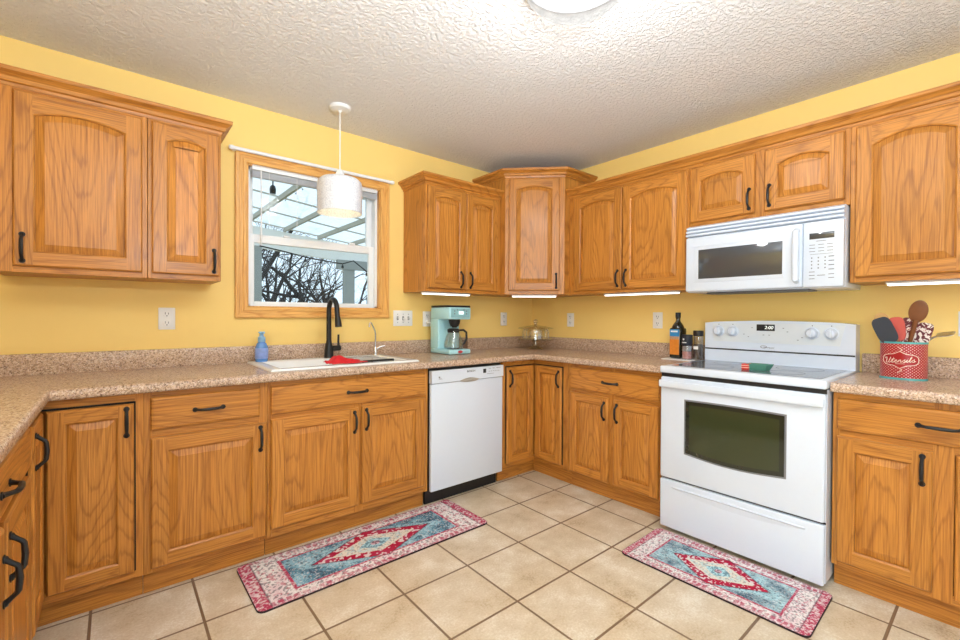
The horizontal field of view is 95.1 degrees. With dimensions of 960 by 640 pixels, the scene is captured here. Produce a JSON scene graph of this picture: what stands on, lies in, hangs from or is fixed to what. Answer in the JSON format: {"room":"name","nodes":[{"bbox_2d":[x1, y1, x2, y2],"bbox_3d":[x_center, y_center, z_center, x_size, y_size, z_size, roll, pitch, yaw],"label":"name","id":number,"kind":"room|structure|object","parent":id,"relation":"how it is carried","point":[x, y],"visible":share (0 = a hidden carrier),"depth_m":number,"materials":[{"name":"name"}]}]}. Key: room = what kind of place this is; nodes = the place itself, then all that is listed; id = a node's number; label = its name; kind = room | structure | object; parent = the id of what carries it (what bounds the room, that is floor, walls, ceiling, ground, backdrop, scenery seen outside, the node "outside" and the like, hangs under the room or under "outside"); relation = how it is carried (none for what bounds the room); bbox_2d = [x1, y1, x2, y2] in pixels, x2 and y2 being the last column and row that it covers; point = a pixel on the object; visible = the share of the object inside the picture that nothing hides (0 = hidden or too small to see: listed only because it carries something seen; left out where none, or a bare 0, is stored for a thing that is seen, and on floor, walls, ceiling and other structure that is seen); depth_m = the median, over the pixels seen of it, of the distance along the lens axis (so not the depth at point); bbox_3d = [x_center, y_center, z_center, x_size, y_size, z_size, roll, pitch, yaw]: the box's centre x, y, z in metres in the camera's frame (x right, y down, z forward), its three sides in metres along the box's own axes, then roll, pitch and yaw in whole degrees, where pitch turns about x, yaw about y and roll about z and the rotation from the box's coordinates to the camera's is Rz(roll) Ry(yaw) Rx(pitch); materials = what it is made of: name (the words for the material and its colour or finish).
{"room":"kitchen","nodes":[
{"label":"kitchen","id":0,"kind":"room"},
{"bbox_2d":[0,35,531,354],"bbox_3d":[-1.046,-0.058,3.010,4.170,2.457,0.140,0,1,-40],"label":"wall","id":1,"kind":"structure","parent":0,"point":[38,315],"depth_m":2.53,"materials":[{"name":"yellow paint"}]},
{"bbox_2d":[0,84,146,281],"bbox_3d":[-1.847,-0.580,2.011,0.505,0.760,0.358,0,1,-40],"label":"upper cabinet","id":2,"kind":"object","parent":1,"relation":"attached to","point":[73,174],"visible":1,"depth_m":1.89,"materials":[{"name":"brown wood"}]},
{"bbox_2d":[0,63,232,142],"bbox_3d":[-1.732,-0.989,2.107,0.905,0.065,0.351,0,1,-40],"label":"crown molding","id":3,"kind":"structure","parent":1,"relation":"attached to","point":[10,75],"depth_m":1.96,"materials":[{"name":"brown wood"}]},
{"bbox_2d":[158,308,174,329],"bbox_3d":[-1.694,-0.007,2.375,0.075,0.118,0.008,0,1,-40],"label":"wall outlet","id":4,"kind":"object","parent":1,"relation":"attached to","point":[166,316],"visible":1,"depth_m":2.37,"materials":[{"name":"white plastic"}]},
{"bbox_2d":[163,311,170,316],"bbox_3d":[-1.693,-0.032,2.373,0.035,0.035,0.002,0,1,-40],"label":"receptacle","id":5,"kind":"object","parent":4,"relation":"attached to","point":[165,313],"depth_m":2.37,"materials":[{"name":"white plastic"}]},
{"bbox_2d":[163,320,170,325],"bbox_3d":[-1.693,0.017,2.373,0.035,0.035,0.002,0,1,-40],"label":"receptacle","id":6,"kind":"object","parent":4,"relation":"attached to","point":[165,322],"depth_m":2.37,"materials":[{"name":"white plastic"}]},
{"bbox_2d":[145,118,220,283],"bbox_3d":[-1.536,-0.581,2.270,0.302,0.760,0.358,0,1,-40],"label":"upper cabinet","id":7,"kind":"object","parent":1,"relation":"attached to","point":[184,163],"visible":0.99,"depth_m":2.15,"materials":[{"name":"brown wood"}]},
{"bbox_2d":[228,145,393,184],"bbox_3d":[-1.044,-0.999,2.872,1.066,0.030,0.054,0,1,-40],"label":"curtain rod","id":8,"kind":"object","parent":1,"relation":"attached to","point":[232,147],"visible":1,"depth_m":2.78,"materials":[{"name":"white plastic"}]},
{"bbox_2d":[235,150,389,317],"bbox_3d":[-1.094,-0.509,2.944,1.001,0.990,0.151,0,1,-40],"label":"window","id":9,"kind":"structure","parent":1,"relation":"in","point":[376,247],"depth_m":2.83,"materials":[{"name":"brown wood"}]},
{"bbox_2d":[251,165,376,245],"bbox_3d":[-1.060,-0.697,2.909,0.820,0.486,0.038,0,1,-40],"label":"window blind","id":10,"kind":"object","parent":9,"relation":"attached to","point":[267,173],"visible":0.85,"depth_m":2.76,"materials":[{"name":"white plastic"}]},
{"bbox_2d":[0,336,704,376],"bbox_3d":[-0.453,0.214,2.297,3.888,0.100,1.719,0,1,-40],"label":"backsplash","id":11,"kind":"structure","parent":1,"relation":"attached to","point":[68,362],"depth_m":2.59,"materials":[{"name":"laminate"}]},
{"bbox_2d":[393,310,411,325],"bbox_3d":[-0.576,-0.013,3.298,0.163,0.116,0.018,0,1,-40],"label":"switch plate","id":12,"kind":"object","parent":1,"relation":"attached to","point":[400,318],"visible":1,"depth_m":3.29,"materials":[{"name":"white plastic"}]},
{"bbox_2d":[423,311,430,325],"bbox_3d":[-0.415,-0.009,3.438,0.075,0.118,0.008,0,1,-40],"label":"wall outlet","id":13,"kind":"object","parent":1,"relation":"attached to","point":[426,314],"visible":0.99,"depth_m":3.43,"materials":[{"name":"white plastic"}]},
{"bbox_2d":[398,170,503,199],"bbox_3d":[-0.208,-0.992,3.373,0.753,0.065,0.351,0,1,-40],"label":"crown molding","id":14,"kind":"structure","parent":1,"relation":"attached to","point":[422,177],"depth_m":3.20,"materials":[{"name":"brown wood"}]},
{"bbox_2d":[403,183,499,295],"bbox_3d":[-0.189,-0.584,3.388,0.706,0.760,0.358,0,1,-40],"label":"upper cabinet","id":15,"kind":"object","parent":1,"relation":"attached to","point":[452,237],"visible":1,"depth_m":3.23,"materials":[{"name":"brown wood"}]},
{"bbox_2d":[421,292,470,295],"bbox_3d":[-0.247,-0.194,3.262,0.420,0.018,0.048,0,1,-40],"label":"light","id":16,"kind":"object","parent":15,"relation":"attached to","point":[428,293],"visible":1,"depth_m":3.23,"materials":[{"name":"white plastic"}]},
{"bbox_2d":[501,312,506,325],"bbox_3d":[0.215,-0.009,3.961,0.075,0.118,0.008,0,1,-40],"label":"wall outlet","id":17,"kind":"object","parent":1,"relation":"attached to","point":[503,314],"visible":1,"depth_m":3.96,"materials":[{"name":"white plastic"}]},
{"bbox_2d":[483,177,585,297],"bbox_3d":[0.454,-0.667,3.708,0.688,0.928,0.688,0,1,-40],"label":"upper cabinet","id":18,"kind":"object","parent":1,"relation":"attached to","point":[534,212],"visible":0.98,"depth_m":3.44,"materials":[{"name":"brown wood"}]},
{"bbox_2d":[512,295,556,296],"bbox_3d":[0.434,-0.192,3.529,0.360,0.018,0.048,0,1,5],"label":"light","id":19,"kind":"object","parent":18,"relation":"attached to","point":[512,295],"visible":0.95,"depth_m":3.51,"materials":[{"name":"white plastic"}]},
{"bbox_2d":[512,296,555,296],"bbox_3d":[0.434,-0.188,3.529,0.348,0.009,0.038,0,1,5],"label":"diffuser","id":20,"kind":"object","parent":19,"relation":"attached to","point":[512,296],"depth_m":3.51,"materials":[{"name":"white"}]},
{"bbox_2d":[472,166,597,185],"bbox_3d":[0.443,-1.153,3.560,1.041,0.065,0.315,0,1,5],"label":"crown molding","id":21,"kind":"structure","parent":18,"relation":"attached to","point":[528,172],"depth_m":3.45,"materials":[{"name":"brown wood"}]},
{"bbox_2d":[0,0,959,172],"bbox_3d":[0.603,-1.310,1.022,4.170,0.100,5.280,0,1,-40],"label":"ceiling","id":22,"kind":"structure","parent":0,"point":[489,86],"depth_m":2.11,"materials":[{"name":"white paint"}]},
{"bbox_2d":[317,102,361,217],"bbox_3d":[-0.844,-0.962,2.646,0.262,0.640,0.262,0,1,-40],"label":"pendant lamp","id":23,"kind":"object","parent":22,"relation":"hanging from","point":[339,195],"visible":1,"depth_m":2.56,"materials":[{"name":"white fabric"}]},
{"bbox_2d":[529,0,611,14],"bbox_3d":[0.351,-1.199,1.590,0.404,0.134,0.404,0,1,-40],"label":"ceiling light","id":24,"kind":"object","parent":22,"relation":"attached to","point":[594,5],"visible":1,"depth_m":1.76,"materials":[{"name":"metal"}]},
{"bbox_2d":[32,470,959,639],"bbox_3d":[0.590,1.197,1.044,4.170,0.001,5.280,0,1,-40],"label":"floor","id":25,"kind":"structure","parent":0,"point":[547,562],"depth_m":1.85,"materials":[{"name":"beige tile"}]},
{"bbox_2d":[0,428,31,639],"bbox_3d":[-1.405,0.748,0.916,0.652,0.876,0.790,0,1,-40],"label":"base cabinet","id":26,"kind":"object","parent":25,"relation":"on","point":[15,487],"visible":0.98,"depth_m":1.15,"materials":[{"name":"brown wood"}]},
{"bbox_2d":[25,393,143,638],"bbox_3d":[-1.852,0.739,1.657,0.912,0.876,0.922,0,1,-40],"label":"base cabinet","id":27,"kind":"object","parent":25,"relation":"on","point":[85,471],"visible":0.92,"depth_m":1.72,"materials":[{"name":"brown wood"}]},
{"bbox_2d":[0,336,704,463],"bbox_3d":[-0.453,0.233,2.297,3.888,0.138,1.719,0,1,-40],"label":"countertop","id":28,"kind":"structure","parent":27,"relation":"on","point":[28,382],"depth_m":2.29,"materials":[{"name":"laminate"}]},
{"bbox_2d":[247,354,418,371],"bbox_3d":[-0.874,0.331,2.656,0.860,0.171,0.517,0,1,-40],"label":"sink","id":29,"kind":"object","parent":28,"relation":"in","point":[303,363],"visible":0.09,"depth_m":2.60,"materials":[{"name":"ceramic"}]},
{"bbox_2d":[255,332,267,361],"bbox_3d":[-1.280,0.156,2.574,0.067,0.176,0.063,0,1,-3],"label":"soap bottle","id":30,"kind":"object","parent":29,"relation":"on","point":[261,348],"visible":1,"depth_m":2.55,"materials":[{"name":"blue plastic"}]},
{"bbox_2d":[324,355,367,363],"bbox_3d":[-0.776,0.223,2.530,0.234,0.044,0.171,0,1,-40],"label":"cloth","id":31,"kind":"object","parent":29,"relation":"on","point":[338,359],"visible":1,"depth_m":2.48,"materials":[{"name":"red fabric"}]},
{"bbox_2d":[345,356,393,362],"bbox_3d":[-0.703,0.324,2.756,0.206,0.177,0.304,0,1,-40],"label":"rack","id":32,"kind":"object","parent":29,"relation":"in","point":[363,358],"visible":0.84,"depth_m":2.73,"materials":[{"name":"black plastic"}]},
{"bbox_2d":[324,297,341,357],"bbox_3d":[-0.916,0.048,2.809,0.174,0.390,0.108,1,1,43],"label":"faucet","id":33,"kind":"object","parent":28,"relation":"on","point":[329,348],"visible":0.98,"depth_m":2.81,"materials":[{"name":"black metal"}]},
{"bbox_2d":[369,322,384,354],"bbox_3d":[-0.730,0.127,3.029,0.064,0.231,0.158,1,1,31],"label":"water tap","id":34,"kind":"object","parent":28,"relation":"on","point":[375,348],"visible":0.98,"depth_m":3.05,"materials":[{"name":"silver metal"}]},
{"bbox_2d":[431,305,469,354],"bbox_3d":[-0.222,0.071,3.336,0.202,0.360,0.254,0,1,-40],"label":"coffee maker","id":35,"kind":"object","parent":28,"relation":"on","point":[445,319],"visible":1,"depth_m":3.29,"materials":[{"name":"teal plastic"}]},
{"bbox_2d":[448,319,459,327],"bbox_3d":[-0.192,0.026,3.298,0.090,0.062,0.090,0,1,-40],"label":"basket","id":36,"kind":"object","parent":35,"relation":"on","point":[454,323],"depth_m":3.27,"materials":[{"name":"black plastic"}]},
{"bbox_2d":[459,337,467,348],"bbox_3d":[-0.136,0.195,3.496,0.080,0.114,0.080,0,1,-40],"label":"jar","id":37,"kind":"object","parent":28,"relation":"on","point":[461,339],"visible":0.52,"depth_m":3.46,"materials":[{"name":"clear glass"}]},
{"bbox_2d":[518,319,552,349],"bbox_3d":[0.484,0.122,3.822,0.306,0.260,0.306,0,1,-40],"label":"cake stand","id":38,"kind":"object","parent":28,"relation":"on","point":[522,338],"visible":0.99,"depth_m":3.83,"materials":[{"name":"clear glass"}]},
{"bbox_2d":[661,357,696,360],"bbox_3d":[1.342,0.262,2.937,0.150,0.006,0.196,0,1,-40],"label":"tray","id":39,"kind":"object","parent":28,"relation":"on","point":[668,358],"visible":0.56,"depth_m":2.89,"materials":[{"name":"white plastic"}]},
{"bbox_2d":[670,313,685,358],"bbox_3d":[1.339,0.104,2.970,0.082,0.308,0.080,0,1,-33],"label":"oil bottle","id":40,"kind":"object","parent":39,"relation":"on","point":[677,329],"visible":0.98,"depth_m":2.94,"materials":[{"name":"green glass"}]},
{"bbox_2d":[681,334,692,359],"bbox_3d":[1.365,0.177,2.894,0.069,0.162,0.068,0,1,-33],"label":"grinder","id":41,"kind":"object","parent":39,"relation":"on","point":[686,339],"visible":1,"depth_m":2.87,"materials":[{"name":"clear glass"}]},
{"bbox_2d":[693,330,703,359],"bbox_3d":[1.429,0.164,2.874,0.063,0.190,0.062,0,1,-33],"label":"grinder","id":42,"kind":"object","parent":39,"relation":"on","point":[698,341],"visible":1,"depth_m":2.85,"materials":[{"name":"clear glass"}]},
{"bbox_2d":[143,383,266,593],"bbox_3d":[-1.402,0.737,2.206,0.482,0.876,0.652,0,1,-40],"label":"base cabinet","id":43,"kind":"object","parent":25,"relation":"on","point":[205,449],"visible":0.93,"depth_m":1.97,"materials":[{"name":"brown wood"}]},
{"bbox_2d":[264,369,427,554],"bbox_3d":[-0.859,0.735,2.657,0.928,0.876,0.652,0,1,-40],"label":"base cabinet","id":44,"kind":"object","parent":25,"relation":"on","point":[344,452],"visible":0.95,"depth_m":2.38,"materials":[{"name":"brown wood"}]},
{"bbox_2d":[237,500,486,613],"bbox_3d":[-0.551,1.175,2.310,1.229,0.008,0.416,0,1,-40],"label":"rug","id":45,"kind":"object","parent":25,"relation":"on","point":[270,583],"visible":1,"depth_m":2.19,"materials":[{"name":"multicoloured fabric"}]},
{"bbox_2d":[423,363,502,504],"bbox_3d":[-0.258,0.738,3.148,0.603,0.866,0.610,0,1,-40],"label":"dishwasher","id":46,"kind":"object","parent":25,"relation":"on","point":[464,403],"visible":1,"depth_m":2.90,"materials":[{"name":"white enamelled metal"},{"name":"black plastic"}]},
{"bbox_2d":[496,360,571,483],"bbox_3d":[0.429,0.734,3.552,0.925,0.876,0.922,0,1,-40],"label":"base cabinet","id":47,"kind":"object","parent":25,"relation":"on","point":[534,392],"visible":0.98,"depth_m":3.23,"materials":[{"name":"brown wood"}]},
{"bbox_2d":[567,363,661,516],"bbox_3d":[1.060,0.742,3.007,0.652,0.876,0.722,0,1,-40],"label":"base cabinet","id":48,"kind":"object","parent":25,"relation":"on","point":[614,447],"visible":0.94,"depth_m":2.79,"materials":[{"name":"brown wood"}]},
{"bbox_2d":[622,528,831,637],"bbox_3d":[1.120,1.185,2.064,0.399,0.008,0.789,0,1,-41],"label":"rug","id":49,"kind":"object","parent":25,"relation":"on","point":[797,607],"visible":1,"depth_m":1.99,"materials":[{"name":"multicoloured fabric"}]},
{"bbox_2d":[659,321,859,585],"bbox_3d":[1.509,0.597,2.406,0.694,1.183,0.759,0,1,-40],"label":"range","id":50,"kind":"object","parent":25,"relation":"on","point":[747,455],"visible":0.99,"depth_m":2.20,"materials":[{"name":"white metal"}]},
{"bbox_2d":[741,363,773,370],"bbox_3d":[1.440,0.242,2.274,0.139,0.035,0.076,1,1,43],"label":"spoon rest","id":51,"kind":"object","parent":50,"relation":"on","point":[744,366],"visible":1,"depth_m":2.26,"materials":[{"name":"green ceramic"}]},
{"bbox_2d":[660,360,859,389],"bbox_3d":[1.519,0.279,2.410,0.672,0.040,0.759,0,1,-40],"label":"cooktop","id":52,"kind":"object","parent":50,"relation":"in","point":[783,375],"depth_m":2.25,"materials":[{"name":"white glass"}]},
{"bbox_2d":[831,392,959,628],"bbox_3d":[1.997,0.757,1.878,0.652,0.876,0.670,0,1,-40],"label":"base cabinet","id":53,"kind":"object","parent":25,"relation":"on","point":[896,462],"visible":0.93,"depth_m":1.79,"materials":[{"name":"brown wood"}]},
{"bbox_2d":[830,353,959,405],"bbox_3d":[2.006,0.249,1.876,0.644,0.138,0.679,0,1,-40],"label":"countertop","id":54,"kind":"structure","parent":53,"relation":"on","point":[942,386],"depth_m":1.91,"materials":[{"name":"laminate"}]},
{"bbox_2d":[879,341,928,380],"bbox_3d":[1.989,0.189,2.063,0.129,0.175,0.168,0,1,-35],"label":"tin","id":55,"kind":"object","parent":54,"relation":"on","point":[898,360],"visible":0.95,"depth_m":2.02,"materials":[{"name":"red metal"}]},
{"bbox_2d":[874,313,888,318],"bbox_3d":[1.982,0.117,2.131,0.021,0.305,0.110,0,1,-27],"label":"wooden spoon","id":56,"kind":"object","parent":55,"relation":"in","point":[878,315],"visible":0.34,"depth_m":2.15,"materials":[{"name":"brown wood"}]},
{"bbox_2d":[872,317,898,342],"bbox_3d":[1.930,0.127,2.077,0.116,0.285,0.026,1,1,34],"label":"spatula","id":57,"kind":"object","parent":55,"relation":"in","point":[883,327],"visible":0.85,"depth_m":2.08,"materials":[{"name":"black plastic"}]},
{"bbox_2d":[890,317,905,341],"bbox_3d":[1.979,0.127,2.085,0.010,0.283,0.063,0,1,-40],"label":"spatula","id":58,"kind":"object","parent":55,"relation":"in","point":[898,322],"visible":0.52,"depth_m":2.07,"materials":[{"name":"red plastic"}]},
{"bbox_2d":[900,317,919,341],"bbox_3d":[2.010,0.129,2.058,0.010,0.281,0.072,0,1,-40],"label":"spatula","id":59,"kind":"object","parent":55,"relation":"in","point":[908,322],"visible":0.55,"depth_m":2.06,"materials":[{"name":"multicoloured plastic"}]},
{"bbox_2d":[908,300,928,341],"bbox_3d":[1.976,0.091,2.017,0.043,0.360,0.130,0,1,0],"label":"wooden spoon","id":60,"kind":"object","parent":55,"relation":"in","point":[918,311],"visible":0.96,"depth_m":1.98,"materials":[{"name":"brown wood"}]},
{"bbox_2d":[908,300,928,321],"bbox_3d":[1.978,-0.039,1.980,0.029,0.100,0.066,0,1,-40],"label":"bowl","id":61,"kind":"object","parent":60,"relation":"on","point":[918,311],"depth_m":1.98,"materials":[{"name":"brown wood"}]},
{"bbox_2d":[913,322,933,341],"bbox_3d":[2.031,0.140,2.014,0.010,0.259,0.069,0,1,-40],"label":"spatula","id":62,"kind":"object","parent":55,"relation":"in","point":[924,331],"visible":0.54,"depth_m":2.01,"materials":[{"name":"multicoloured plastic"}]},
{"bbox_2d":[930,331,954,339],"bbox_3d":[2.050,0.160,2.016,0.056,0.222,0.178,0,1,-40],"label":"turner","id":63,"kind":"object","parent":55,"relation":"in","point":[951,333],"visible":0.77,"depth_m":1.97,"materials":[{"name":"wood"}]},
{"bbox_2d":[532,53,959,371],"bbox_3d":[2.191,-0.035,2.267,0.140,2.457,5.140,0,1,-40],"label":"wall","id":64,"kind":"structure","parent":0,"point":[630,317],"depth_m":2.67,"materials":[{"name":"yellow paint"}]},
{"bbox_2d":[567,313,573,326],"bbox_3d":[0.790,-0.001,3.837,0.008,0.118,0.075,0,1,-40],"label":"wall outlet","id":65,"kind":"object","parent":64,"relation":"attached to","point":[570,316],"visible":1,"depth_m":3.83,"materials":[{"name":"white plastic"}]},
{"bbox_2d":[569,168,689,295],"bbox_3d":[1.101,-0.575,3.184,0.358,0.760,0.943,0,1,-40],"label":"upper cabinet","id":66,"kind":"object","parent":64,"relation":"attached to","point":[628,238],"visible":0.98,"depth_m":3.04,"materials":[{"name":"brown wood"}]},
{"bbox_2d":[604,291,680,295],"bbox_3d":[1.120,-0.185,3.078,0.048,0.018,0.560,0,1,-40],"label":"light","id":67,"kind":"object","parent":66,"relation":"attached to","point":[656,292],"visible":0.95,"depth_m":3.04,"materials":[{"name":"white plastic"}]},
{"bbox_2d":[566,81,959,198],"bbox_3d":[1.516,-0.975,2.469,0.067,0.065,2.565,0,1,-40],"label":"crown molding","id":68,"kind":"structure","parent":66,"relation":"attached to","point":[947,93],"depth_m":2.30,"materials":[{"name":"brown wood"}]},
{"bbox_2d":[653,312,662,327],"bbox_3d":[1.303,0.002,3.220,0.008,0.118,0.075,0,1,-40],"label":"wall outlet","id":69,"kind":"object","parent":64,"relation":"attached to","point":[657,316],"visible":1,"depth_m":3.21,"materials":[{"name":"white plastic"}]},
{"bbox_2d":[690,128,851,226],"bbox_3d":[1.653,-0.757,2.519,0.358,0.378,0.780,0,1,-40],"label":"upper cabinet","id":70,"kind":"object","parent":64,"relation":"attached to","point":[814,172],"visible":0.94,"depth_m":2.37,"materials":[{"name":"brown wood"}]},
{"bbox_2d":[686,204,860,294],"bbox_3d":[1.627,-0.359,2.497,0.427,0.412,0.758,0,1,-40],"label":"microwave","id":71,"kind":"object","parent":70,"relation":"attached to","point":[804,250],"visible":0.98,"depth_m":2.33,"materials":[{"name":"white metal"}]},
{"bbox_2d":[850,100,959,285],"bbox_3d":[2.171,-0.558,1.897,0.358,0.760,0.840,0,1,-40],"label":"upper cabinet","id":72,"kind":"object","parent":64,"relation":"attached to","point":[905,210],"visible":1,"depth_m":1.97,"materials":[{"name":"brown wood"}]},
{"bbox_2d":[885,279,959,285],"bbox_3d":[2.104,-0.169,1.894,0.048,0.018,0.520,0,1,-40],"label":"light","id":73,"kind":"object","parent":72,"relation":"attached to","point":[945,281],"visible":1,"depth_m":1.98,"materials":[{"name":"white plastic"}]},
{"bbox_2d":[887,281,959,285],"bbox_3d":[2.104,-0.164,1.894,0.038,0.009,0.508,0,1,-40],"label":"diffuser","id":74,"kind":"object","parent":73,"relation":"attached to","point":[898,283],"depth_m":1.99,"materials":[{"name":"white"}]},
{"bbox_2d":[862,353,959,378],"bbox_3d":[2.247,0.230,2.073,0.020,0.100,0.675,0,1,-40],"label":"backsplash","id":75,"kind":"structure","parent":64,"relation":"attached to","point":[938,367],"depth_m":2.12,"materials":[{"name":"laminate"}]},
{"bbox_2d":[958,311,959,335],"bbox_3d":[2.280,0.018,2.043,0.008,0.118,0.075,0,1,-40],"label":"wall outlet","id":76,"kind":"object","parent":64,"relation":"attached to","point":[959,311],"visible":1,"depth_m":2.07,"materials":[{"name":"white plastic"}]},
{"label":"outside","id":77,"kind":"structure","parent":0,"visible":0},
{"label":"ground","id":78,"kind":"structure","parent":77,"visible":0},
{"bbox_2d":[258,216,318,294],"bbox_3d":[-9.624,-2.050,18.632,6.038,7.117,5.926,0,1,-26],"label":"bare tree","id":79,"kind":"object","parent":78,"relation":"on","point":[318,216],"visible":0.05,"depth_m":19.07,"materials":[{"name":"black plant"}]},
{"bbox_2d":[262,227,335,301],"bbox_3d":[-7.576,-1.381,16.374,4.400,5.890,4.786,0,1,-31],"label":"bare tree","id":80,"kind":"object","parent":78,"relation":"on","point":[273,297],"visible":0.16,"depth_m":15.59,"materials":[{"name":"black plant"}]},
{"bbox_2d":[262,225,336,302],"bbox_3d":[-5.393,-0.965,11.188,4.798,5.136,4.064,0,1,-34],"label":"bare tree","id":81,"kind":"object","parent":78,"relation":"on","point":[280,274],"visible":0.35,"depth_m":11.53,"materials":[{"name":"black plant"}]},
{"bbox_2d":[255,188,355,302],"bbox_3d":[-5.018,-1.508,10.233,3.780,6.230,6.189,1,1,28],"label":"bare tree","id":82,"kind":"object","parent":78,"relation":"on","point":[267,268],"visible":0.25,"depth_m":10.64,"materials":[{"name":"black plant"}]},
{"bbox_2d":[259,218,359,302],"bbox_3d":[-6.570,-1.186,16.145,4.362,5.501,6.007,1,1,24],"label":"bare tree","id":83,"kind":"object","parent":78,"relation":"on","point":[266,277],"visible":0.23,"depth_m":16.47,"materials":[{"name":"black plant"}]},
{"bbox_2d":[253,178,366,303],"bbox_3d":[-1.744,-0.117,5.816,4.580,3.414,5.050,0,1,-40],"label":"patio cover","id":84,"kind":"object","parent":78,"relation":"on","point":[301,208],"visible":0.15,"depth_m":7.17,"materials":[{"name":"white"}]},
{"bbox_2d":[270,181,275,193],"bbox_3d":[-1.632,-1.185,3.457,0.069,0.576,0.067,0,1,-40],"label":"hanging bulb","id":85,"kind":"object","parent":84,"relation":"hanging from","point":[272,187],"visible":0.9,"depth_m":3.44,"materials":[{"name":"black glass"}]},
{"bbox_2d":[260,245,366,275],"bbox_3d":[-2.569,-0.952,7.611,2.262,0.474,0.102,0,1,-36],"label":"string light","id":86,"kind":"object","parent":84,"relation":"hanging from","point":[305,259],"visible":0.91,"depth_m":7.42,"materials":[{"name":"black plastic"}]},
{"bbox_2d":[262,224,364,302],"bbox_3d":[-4.053,-0.783,13.140,3.534,4.791,5.366,1,1,40],"label":"bare tree","id":87,"kind":"object","parent":78,"relation":"on","point":[312,295],"visible":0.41,"depth_m":12.48,"materials":[{"name":"black plant"}]},
{"bbox_2d":[297,259,366,303],"bbox_3d":[-4.326,-0.711,15.872,4.948,4.600,4.869,0,1,2],"label":"bare tree","id":88,"kind":"object","parent":78,"relation":"on","point":[365,284],"visible":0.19,"depth_m":15.89,"materials":[{"name":"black plant"}]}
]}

